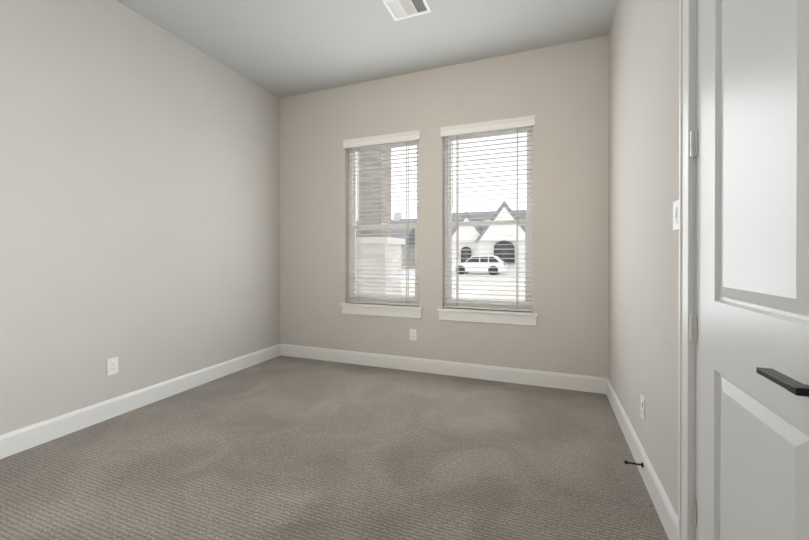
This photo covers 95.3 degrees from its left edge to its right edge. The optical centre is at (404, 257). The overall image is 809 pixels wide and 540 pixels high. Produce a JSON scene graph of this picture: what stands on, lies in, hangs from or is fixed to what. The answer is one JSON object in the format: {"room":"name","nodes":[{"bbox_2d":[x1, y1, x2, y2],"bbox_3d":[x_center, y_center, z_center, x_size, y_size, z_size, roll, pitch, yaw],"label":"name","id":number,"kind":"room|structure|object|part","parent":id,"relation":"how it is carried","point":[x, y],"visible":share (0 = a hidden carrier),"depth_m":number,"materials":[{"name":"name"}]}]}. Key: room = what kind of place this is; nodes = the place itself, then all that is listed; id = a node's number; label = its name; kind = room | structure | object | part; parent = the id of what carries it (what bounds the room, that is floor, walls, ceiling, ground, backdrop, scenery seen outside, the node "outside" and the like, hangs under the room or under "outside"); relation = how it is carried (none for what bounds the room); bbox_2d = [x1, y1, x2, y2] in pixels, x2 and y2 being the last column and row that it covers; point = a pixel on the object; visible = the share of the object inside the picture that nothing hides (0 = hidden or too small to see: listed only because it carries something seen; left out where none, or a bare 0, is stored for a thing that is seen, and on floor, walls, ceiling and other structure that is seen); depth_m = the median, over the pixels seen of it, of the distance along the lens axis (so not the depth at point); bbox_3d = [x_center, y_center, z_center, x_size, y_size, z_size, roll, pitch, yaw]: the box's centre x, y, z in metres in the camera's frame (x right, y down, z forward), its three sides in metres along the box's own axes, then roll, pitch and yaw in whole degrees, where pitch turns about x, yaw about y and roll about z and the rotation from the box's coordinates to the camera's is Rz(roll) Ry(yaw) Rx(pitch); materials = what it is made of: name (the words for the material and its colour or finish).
{"room":"empty bedroom","nodes":[
{"label":"empty bedroom","id":0,"kind":"room"},
{"bbox_2d":[0,0,279,434],"bbox_3d":[-2.271,-0.363,2.532,0.150,3.050,4.317,0,0,21],"label":"wall","id":1,"kind":"structure","parent":0,"point":[140,197],"depth_m":2.75,"materials":[{"name":"paint"}]},
{"bbox_2d":[107,357,117,375],"bbox_3d":[-2.128,0.791,2.688,0.008,0.116,0.072,0,0,21],"label":"outlet","id":2,"kind":"object","parent":1,"relation":"attached to","point":[112,365],"visible":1,"depth_m":2.68,"materials":[{"name":"white plastic"}]},
{"bbox_2d":[0,344,279,458],"bbox_3d":[-2.194,1.094,2.507,0.016,0.135,4.017,0,0,21],"label":"baseboard","id":3,"kind":"structure","parent":1,"relation":"attached to","point":[24,438],"depth_m":2.70,"materials":[{"name":"white wood"}]},
{"bbox_2d":[0,355,668,539],"bbox_3d":[-0.595,1.224,1.890,3.744,0.120,4.317,0,0,21],"label":"floor","id":4,"kind":"structure","parent":0,"point":[280,447],"depth_m":2.06,"materials":[{"name":"carpet"}]},
{"bbox_2d":[116,0,617,97],"bbox_3d":[-0.416,-1.958,0.953,4.744,0.150,5.917,0,0,21],"label":"ceiling","id":5,"kind":"structure","parent":0,"point":[282,48],"depth_m":3.09,"materials":[{"name":"grey paint"}]},
{"bbox_2d":[382,0,430,20],"bbox_3d":[0.022,-1.883,2.760,0.300,0.012,0.245,0,0,21],"label":"ceiling vent","id":6,"kind":"object","parent":5,"relation":"in","point":[400,9],"visible":1,"depth_m":2.78,"materials":[{"name":"white metal"}]},
{"bbox_2d":[280,35,608,378],"bbox_3d":[0.156,-0.368,3.828,3.744,3.050,0.150,0,0,21],"label":"wall","id":7,"kind":"structure","parent":0,"point":[560,92],"depth_m":3.60,"materials":[{"name":"paint"}]},
{"bbox_2d":[343,130,419,148],"bbox_3d":[-0.259,-1.243,3.889,0.884,0.086,0.030,0,0,21],"label":"blind valance","id":8,"kind":"object","parent":7,"relation":"attached to","point":[385,139],"visible":0.94,"depth_m":3.88,"materials":[{"name":"white"}]},
{"bbox_2d":[340,141,422,318],"bbox_3d":[-0.234,-0.327,3.957,0.942,1.883,0.190,0,0,21],"label":"window","id":9,"kind":"structure","parent":7,"relation":"in","point":[352,260],"depth_m":3.98,"materials":[{"name":"white plastic"}]},
{"bbox_2d":[347,140,418,305],"bbox_3d":[-0.237,-0.386,3.950,0.840,1.757,0.056,0,0,21],"label":"left window blind slats","id":10,"kind":"structure","parent":9,"relation":"attached to","point":[391,303],"depth_m":3.93,"materials":[{"name":"white plastic"}]},
{"bbox_2d":[349,147,359,300],"bbox_3d":[-0.546,-0.377,4.046,0.121,1.703,0.052,0,0,-9],"label":"blind cord","id":11,"kind":"object","parent":10,"relation":"attached to","point":[359,216],"depth_m":4.03,"materials":[{"name":"white fabric"}]},
{"bbox_2d":[406,141,408,303],"bbox_3d":[0.034,-0.371,3.845,0.019,1.693,0.054,0,0,21],"label":"blind cord","id":12,"kind":"object","parent":10,"relation":"attached to","point":[406,141],"depth_m":3.82,"materials":[{"name":"white fabric"}]},
{"bbox_2d":[410,329,416,340],"bbox_3d":[0.089,0.788,3.773,0.072,0.116,0.008,0,0,21],"label":"outlet","id":13,"kind":"object","parent":7,"relation":"attached to","point":[413,334],"visible":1,"depth_m":3.77,"materials":[{"name":"white plastic"}]},
{"bbox_2d":[280,344,603,393],"bbox_3d":[0.140,1.090,3.751,3.414,0.135,0.016,0,0,21],"label":"baseboard","id":14,"kind":"structure","parent":7,"relation":"attached to","point":[584,383],"depth_m":3.60,"materials":[{"name":"white wood"}]},
{"bbox_2d":[440,115,534,136],"bbox_3d":[0.767,-1.242,3.493,0.881,0.086,0.030,0,0,21],"label":"blind valance","id":15,"kind":"object","parent":7,"relation":"attached to","point":[509,123],"visible":0.91,"depth_m":3.48,"materials":[{"name":"white"}]},
{"bbox_2d":[437,307,537,325],"bbox_3d":[0.781,0.557,3.534,0.939,0.118,0.125,0,0,21],"label":"sill","id":16,"kind":"structure","parent":7,"relation":"attached to","point":[493,316],"depth_m":3.48,"materials":[{"name":"white wood"}]},
{"bbox_2d":[445,127,532,310],"bbox_3d":[0.814,-0.385,3.616,0.849,1.765,0.072,0,0,21],"label":"window","id":17,"kind":"structure","parent":7,"relation":"in","point":[528,235],"depth_m":3.59,"materials":[{"name":"white plastic"}]},
{"bbox_2d":[444,126,532,311],"bbox_3d":[0.790,-0.384,3.553,0.837,1.757,0.056,0,0,21],"label":"right window blind slats","id":18,"kind":"structure","parent":17,"relation":"attached to","point":[489,308],"depth_m":3.54,"materials":[{"name":"white"}]},
{"bbox_2d":[447,135,458,305],"bbox_3d":[0.482,-0.376,3.650,0.121,1.703,0.052,0,0,-9],"label":"blind cord","id":19,"kind":"object","parent":18,"relation":"attached to","point":[457,299],"depth_m":3.63,"materials":[{"name":"white fabric"}]},
{"bbox_2d":[516,128,518,308],"bbox_3d":[1.060,-0.370,3.449,0.019,1.693,0.054,0,0,21],"label":"blind cord","id":20,"kind":"object","parent":18,"relation":"attached to","point":[517,269],"depth_m":3.43,"materials":[{"name":"white fabric"}]},
{"bbox_2d":[608,0,678,515],"bbox_3d":[1.082,-0.359,1.237,0.150,3.050,4.317,0,0,21],"label":"wall","id":21,"kind":"structure","parent":0,"point":[643,240],"depth_m":1.94,"materials":[{"name":"paint"}]},
{"bbox_2d":[604,378,677,539],"bbox_3d":[1.386,1.095,2.260,0.016,0.135,1.845,0,0,21],"label":"baseboard","id":22,"kind":"structure","parent":21,"relation":"attached to","point":[668,517],"depth_m":1.86,"materials":[{"name":"white wood"}]},
{"bbox_2d":[624,460,643,467],"bbox_3d":[1.209,1.086,1.945,0.086,0.023,0.024,0,0,21],"label":"doorstop","id":23,"kind":"object","parent":22,"relation":"attached to","point":[641,464],"visible":0.96,"depth_m":1.94,"materials":[{"name":"black metal"}]},
{"bbox_2d":[640,395,644,420],"bbox_3d":[1.288,0.812,1.996,0.008,0.116,0.072,0,0,21],"label":"outlet","id":24,"kind":"object","parent":21,"relation":"attached to","point":[642,407],"visible":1,"depth_m":1.98,"materials":[{"name":"white plastic"}]},
{"bbox_2d":[673,200,678,229],"bbox_3d":[1.087,-0.170,1.477,0.012,0.116,0.072,0,0,21],"label":"switch plate","id":25,"kind":"object","parent":21,"relation":"attached to","point":[675,215],"visible":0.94,"depth_m":1.47,"materials":[{"name":"white plastic"}]},
{"bbox_2d":[678,0,696,539],"bbox_3d":[0.949,-0.099,0.926,0.172,2.533,0.942,0,0,21],"label":"door frame","id":26,"kind":"structure","parent":21,"relation":"attached to","point":[687,249],"depth_m":1.33,"materials":[{"name":"white wood"}]},
{"bbox_2d":[689,0,808,539],"bbox_3d":[0.882,-0.060,0.963,0.102,2.426,0.778,0,0,21],"label":"door","id":27,"kind":"structure","parent":21,"relation":"in","point":[752,307],"depth_m":0.95,"materials":[{"name":"white wood"}]},
{"bbox_3d":[1.022,-0.077,1.307,0.016,2.054,0.034,0,0,21],"label":"door hinges","id":28,"kind":"part","parent":27,"relation":"part of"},
{"bbox_3d":[0.767,0.244,0.716,0.067,0.066,0.159,0,0,21],"label":"handle","id":29,"kind":"part","parent":27,"relation":"part of","materials":[{"name":"black metal"}]},
{"label":"outside","id":30,"kind":"structure","parent":0,"visible":0},
{"bbox_2d":[401,268,524,301],"bbox_3d":[72.680,1.061,188.263,440.000,0.400,396.192,0,0,21],"label":"ground","id":31,"kind":"structure","parent":30,"point":[460,277],"depth_m":20.91,"materials":[{"name":"white"}]},
{"bbox_2d":[356,148,404,295],"bbox_3d":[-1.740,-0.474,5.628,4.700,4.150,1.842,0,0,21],"label":"porch column","id":32,"kind":"structure","parent":31,"relation":"on","point":[372,240],"depth_m":5.48,"materials":[{"name":"white"}]},
{"bbox_2d":[356,213,416,268],"bbox_3d":[-5.803,-2.520,54.378,15.900,7.900,12.400,0,0,21],"label":"house","id":33,"kind":"structure","parent":31,"relation":"on","point":[397,218],"depth_m":50.50,"materials":[{"name":"grey"}]},
{"bbox_2d":[452,256,506,274],"bbox_3d":[6.694,0.677,33.324,4.790,1.730,1.936,0,0,21],"label":"suv","id":34,"kind":"object","parent":31,"relation":"on","point":[490,264],"depth_m":32.31,"materials":[{"name":"white metal"}]},
{"bbox_2d":[452,201,526,271],"bbox_3d":[12.399,-2.742,46.546,17.900,8.400,13.900,0,0,21],"label":"house","id":35,"kind":"structure","parent":31,"relation":"on","point":[463,243],"depth_m":40.61,"materials":[{"name":"white"}]}
]}

